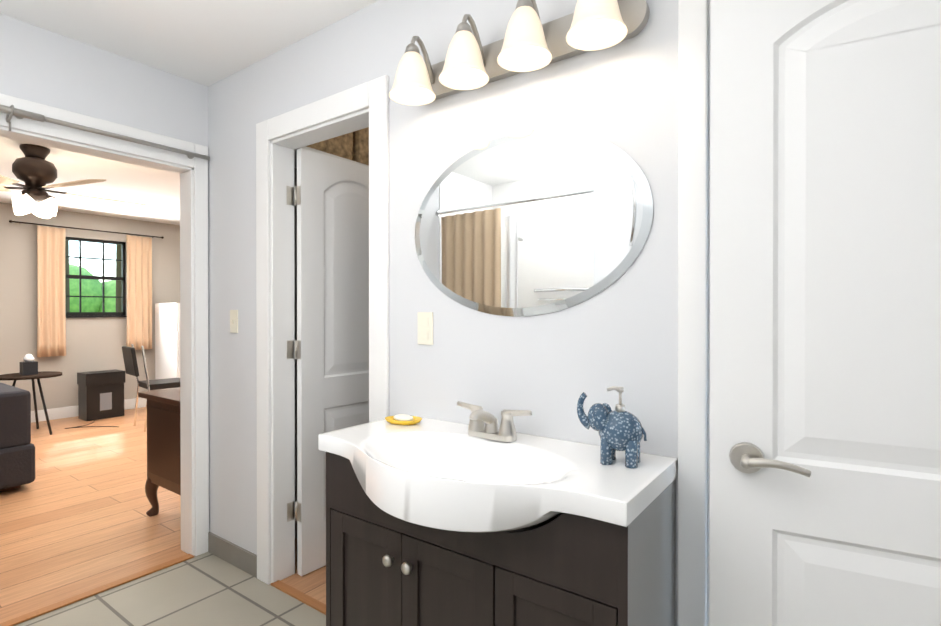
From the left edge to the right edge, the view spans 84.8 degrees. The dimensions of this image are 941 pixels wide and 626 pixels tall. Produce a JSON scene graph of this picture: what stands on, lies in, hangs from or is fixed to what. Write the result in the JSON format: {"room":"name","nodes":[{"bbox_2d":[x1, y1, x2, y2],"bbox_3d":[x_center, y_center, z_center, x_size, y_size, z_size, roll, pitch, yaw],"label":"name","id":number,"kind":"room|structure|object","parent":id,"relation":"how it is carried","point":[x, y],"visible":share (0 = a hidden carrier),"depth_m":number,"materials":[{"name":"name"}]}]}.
{"room":"bathroom","nodes":[
{"label":"bathroom","id":0,"kind":"room"},
{"bbox_2d":[0,202,179,410],"bbox_3d":[-5.361,0.019,5.361,0.120,2.440,6.240,0,0,36],"label":"wall","id":1,"kind":"structure","parent":0,"point":[95,344],"depth_m":6.11,"materials":[{"name":"beige paint"}]},
{"bbox_2d":[9,220,163,238],"bbox_3d":[-4.577,-1.000,6.245,0.099,0.032,1.572,0,0,36],"label":"curtain rod","id":2,"kind":"object","parent":1,"relation":"attached to","point":[11,221],"visible":1,"depth_m":6.12,"materials":[{"name":"brown metal"}]},
{"bbox_2d":[37,225,65,356],"bbox_3d":[-4.792,-0.243,5.892,0.064,1.480,0.270,0,0,36],"label":"curtain","id":3,"kind":"object","parent":2,"relation":"hanging from","point":[51,319],"visible":1,"depth_m":5.90,"materials":[{"name":"beige fabric"}]},
{"bbox_2d":[126,235,151,349],"bbox_3d":[-4.256,-0.257,6.623,0.059,1.460,0.304,0,0,31],"label":"curtain","id":4,"kind":"object","parent":2,"relation":"hanging from","point":[139,291],"visible":0.98,"depth_m":6.62,"materials":[{"name":"beige fabric"}]},
{"bbox_2d":[31,398,146,422],"bbox_3d":[-5.306,1.174,5.326,0.015,0.130,6.000,0,0,36],"label":"baseboard","id":5,"kind":"structure","parent":1,"relation":"attached to","point":[62,412],"depth_m":6.05,"materials":[{"name":"white wood"}]},
{"bbox_2d":[65,237,126,317],"bbox_3d":[-4.642,-0.425,6.320,0.150,0.960,0.720,0,0,36],"label":"window","id":6,"kind":"structure","parent":1,"relation":"in","point":[103,313],"depth_m":6.42,"materials":[{"name":"black"}]},
{"bbox_2d":[0,554,193,625],"bbox_3d":[-1.659,1.248,2.338,0.050,0.009,0.770,0,0,36],"label":"trim","id":7,"kind":"structure","parent":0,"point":[61,604],"depth_m":2.29,"materials":[{"name":"brown wood"}]},
{"bbox_2d":[0,14,208,438],"bbox_3d":[-2.257,0.036,1.605,0.120,2.440,2.820,0,0,36],"label":"wall","id":8,"kind":"structure","parent":0,"point":[45,67],"depth_m":2.31,"materials":[{"name":"white paint"}]},
{"bbox_2d":[0,93,208,555],"bbox_3d":[-1.705,0.192,2.367,0.156,2.120,0.924,0,0,36],"label":"door frame","id":9,"kind":"structure","parent":8,"relation":"attached to","point":[194,439],"depth_m":2.65,"materials":[{"name":"white wood"}]},
{"bbox_2d":[0,105,209,159],"bbox_3d":[-1.611,-0.774,2.302,0.071,0.114,0.886,0,0,36],"label":"rail","id":10,"kind":"object","parent":8,"relation":"attached to","point":[11,110],"visible":1,"depth_m":2.21,"materials":[{"name":"grey metal"}]},
{"bbox_2d":[0,407,325,622],"bbox_3d":[-1.900,1.300,2.848,9.040,0.100,6.600,0,0,36],"label":"floor","id":11,"kind":"structure","parent":0,"point":[75,519],"depth_m":3.10,"materials":[{"name":"brown wood"}]},
{"bbox_2d":[0,382,34,492],"bbox_3d":[-4.561,0.898,3.354,2.040,0.700,2.230,0,0,36],"label":"sofa","id":12,"kind":"object","parent":11,"relation":"on","point":[17,459],"visible":1,"depth_m":3.58,"materials":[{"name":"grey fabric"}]},
{"bbox_2d":[0,354,61,434],"bbox_3d":[-4.523,0.831,5.274,0.540,0.823,0.540,0,0,36],"label":"side table","id":13,"kind":"object","parent":11,"relation":"on","point":[28,367],"visible":1,"depth_m":5.25,"materials":[{"name":"black wood"}]},
{"bbox_2d":[65,369,125,428],"bbox_3d":[-4.197,0.966,5.810,0.917,0.542,0.671,0,0,36],"label":"paper shredder","id":14,"kind":"object","parent":11,"relation":"on","point":[100,394],"visible":1,"depth_m":6.00,"materials":[{"name":"black plastic"}]},
{"bbox_2d":[122,344,179,431],"bbox_3d":[-3.407,0.788,5.631,0.422,0.901,0.610,0,0,44],"label":"desk chair","id":15,"kind":"object","parent":11,"relation":"on","point":[130,361],"visible":0.73,"depth_m":5.46,"materials":[{"name":"black plastic"}]},
{"bbox_2d":[138,387,180,516],"bbox_3d":[-1.384,0.775,3.521,0.680,0.976,1.340,0,0,36],"label":"writing desk","id":16,"kind":"object","parent":11,"relation":"on","point":[163,444],"visible":0.23,"depth_m":3.06,"materials":[{"name":"brown wood"}]},
{"bbox_2d":[155,303,179,389],"bbox_3d":[-3.727,0.553,6.722,0.622,1.360,0.460,0,0,36],"label":"floor lamp","id":17,"kind":"object","parent":11,"relation":"on","point":[167,340],"visible":0.17,"depth_m":6.51,"materials":[{"name":"white"}]},
{"bbox_2d":[14,552,325,625],"bbox_3d":[-0.583,1.311,0.392,4.020,0.100,2.820,0,0,36],"label":"floor","id":18,"kind":"structure","parent":0,"point":[207,589],"depth_m":2.21,"materials":[{"name":"beige tile"}]},
{"bbox_2d":[318,386,677,625],"bbox_3d":[-0.002,0.720,1.400,0.956,1.074,0.501,0,0,36],"label":"vanity cabinet","id":19,"kind":"object","parent":18,"relation":"on","point":[476,521],"visible":1,"depth_m":1.26,"materials":[{"name":"brown wood"}]},
{"bbox_2d":[457,401,531,441],"bbox_3d":[0.040,0.324,1.506,0.262,0.093,0.132,0,0,36],"label":"faucet","id":20,"kind":"object","parent":19,"relation":"on","point":[477,431],"depth_m":1.51,"materials":[{"name":"silver metal"}]},
{"bbox_2d":[318,415,677,532],"bbox_3d":[-0.002,0.443,1.399,0.956,0.143,0.501,0,0,36],"label":"sink","id":21,"kind":"object","parent":19,"relation":"in","point":[422,471],"depth_m":1.25,"materials":[{"name":"white ceramic"}]},
{"bbox_2d":[577,386,646,468],"bbox_3d":[0.354,0.277,1.294,0.170,0.189,0.098,0,0,36],"label":"dispenser","id":22,"kind":"object","parent":19,"relation":"on","point":[618,429],"depth_m":1.26,"materials":[{"name":"blue ceramic"}]},
{"bbox_2d":[0,0,378,224],"bbox_3d":[-1.827,-1.240,2.783,9.220,0.100,6.600,0,0,36],"label":"ceiling","id":23,"kind":"structure","parent":0,"point":[207,42],"depth_m":2.24,"materials":[{"name":"white paint"}]},
{"bbox_2d":[0,144,146,218],"bbox_3d":[-3.106,-0.947,3.745,1.359,0.493,1.328,0,0,36],"label":"ceiling fan","id":24,"kind":"object","parent":23,"relation":"hanging from","point":[34,170],"visible":1,"depth_m":3.66,"materials":[{"name":"brown metal"}]},
{"bbox_2d":[294,168,296,538],"bbox_3d":[-0.843,0.029,3.062,0.050,2.440,0.960,0,0,36],"label":"wall","id":25,"kind":"structure","parent":0,"point":[295,184],"depth_m":2.84,"materials":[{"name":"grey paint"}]},
{"bbox_2d":[294,146,368,168],"bbox_3d":[-0.688,-0.809,2.958,0.320,0.018,0.960,0,0,36],"label":"closet shelf","id":26,"kind":"object","parent":25,"relation":"attached to","point":[309,149],"depth_m":2.65,"materials":[{"name":"white wood"}]},
{"bbox_2d":[306,127,368,164],"bbox_3d":[-0.681,-0.965,2.958,0.290,0.291,0.910,0,0,36],"label":"bag","id":27,"kind":"object","parent":26,"relation":"on","point":[353,146],"visible":0.08,"depth_m":2.78,"materials":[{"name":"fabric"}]},
{"bbox_2d":[271,580,325,614],"bbox_3d":[-0.645,1.249,2.193,0.650,0.008,0.040,0,0,36],"label":"trim","id":28,"kind":"structure","parent":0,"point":[315,604],"depth_m":2.26,"materials":[{"name":"brown wood"}]},
{"bbox_2d":[208,0,677,625],"bbox_3d":[0.234,0.036,1.610,4.140,2.440,0.120,0,0,36],"label":"wall","id":29,"kind":"structure","parent":0,"point":[548,370],"depth_m":1.73,"materials":[{"name":"white paint"}]},
{"bbox_2d":[208,532,256,577],"bbox_3d":[-1.192,1.201,2.572,0.470,0.100,0.012,0,0,36],"label":"baseboard","id":30,"kind":"structure","parent":29,"relation":"attached to","point":[239,557],"depth_m":2.53,"materials":[{"name":"tile"}]},
{"bbox_2d":[230,310,237,332],"bbox_3d":[-1.177,0.041,2.553,0.070,0.114,0.015,0,0,36],"label":"switch plate","id":31,"kind":"object","parent":29,"relation":"attached to","point":[233,321],"visible":1,"depth_m":2.55,"materials":[{"name":"beige plastic"}]},
{"bbox_2d":[256,75,388,584],"bbox_3d":[-0.620,0.183,2.223,0.860,2.140,0.136,0,0,36],"label":"door frame","id":32,"kind":"structure","parent":29,"relation":"attached to","point":[281,138],"depth_m":2.38,"materials":[{"name":"white wood"}]},
{"bbox_2d":[287,186,293,521],"bbox_3d":[-0.855,0.194,2.445,0.002,1.588,0.037,0,0,36],"label":"closet hinge","id":33,"kind":"object","parent":32,"relation":"attached to","point":[290,352],"visible":1,"depth_m":2.44,"materials":[{"name":"silver metal"}]},
{"bbox_2d":[294,148,368,575],"bbox_3d":[-0.595,0.233,2.667,0.106,2.020,0.646,0,0,39],"label":"closet door","id":34,"kind":"structure","parent":29,"relation":"in","point":[331,198],"depth_m":2.54,"materials":[{"name":"painted wood"},{"name":"brushed nickel"}]},
{"bbox_2d":[418,312,432,344],"bbox_3d":[-0.160,0.055,1.817,0.070,0.114,0.007,0,0,36],"label":"electrical outlet plate","id":35,"kind":"object","parent":29,"relation":"attached to","point":[425,328],"visible":1,"depth_m":1.81,"materials":[{"name":"beige plastic"}]},
{"bbox_2d":[389,0,649,105],"bbox_3d":[0.080,-0.810,1.515,0.820,0.208,0.206,0,0,36],"label":"sconce","id":36,"kind":"object","parent":29,"relation":"attached to","point":[529,42],"visible":1,"depth_m":1.49,"materials":[{"name":"white glass"}]},
{"bbox_2d":[415,128,653,315],"bbox_3d":[0.139,-0.274,1.597,0.840,0.570,0.007,0,0,36],"label":"wall mirror","id":37,"kind":"object","parent":29,"relation":"attached to","point":[535,222],"visible":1,"depth_m":1.55,"materials":[{"name":"silver glass"}]},
{"bbox_2d":[677,0,710,625],"bbox_3d":[0.930,0.202,1.094,0.904,2.112,0.136,0,0,36],"label":"door frame","id":38,"kind":"structure","parent":29,"relation":"attached to","point":[694,114],"depth_m":1.28,"materials":[{"name":"white wood"}]},
{"bbox_2d":[709,0,940,625],"bbox_3d":[0.869,0.240,1.004,0.735,2.020,0.096,0,0,29],"label":"door","id":39,"kind":"structure","parent":29,"relation":"in","point":[825,312],"depth_m":1.08,"materials":[{"name":"white wood"}]},
{"bbox_3d":[-39.869,1.676,30.737,84.780,0.100,120.000,0,0,36],"label":"lawn","id":40,"kind":"structure","parent":0,"visible":0},
{"bbox_2d":[65,240,121,311],"bbox_3d":[-26.734,-6.772,20.665,38.085,20.452,63.385,0,0,36],"label":"trees","id":41,"kind":"object","parent":40,"relation":"on","point":[91,287],"depth_m":37.76,"materials":[{"name":"green plant"}]}
]}

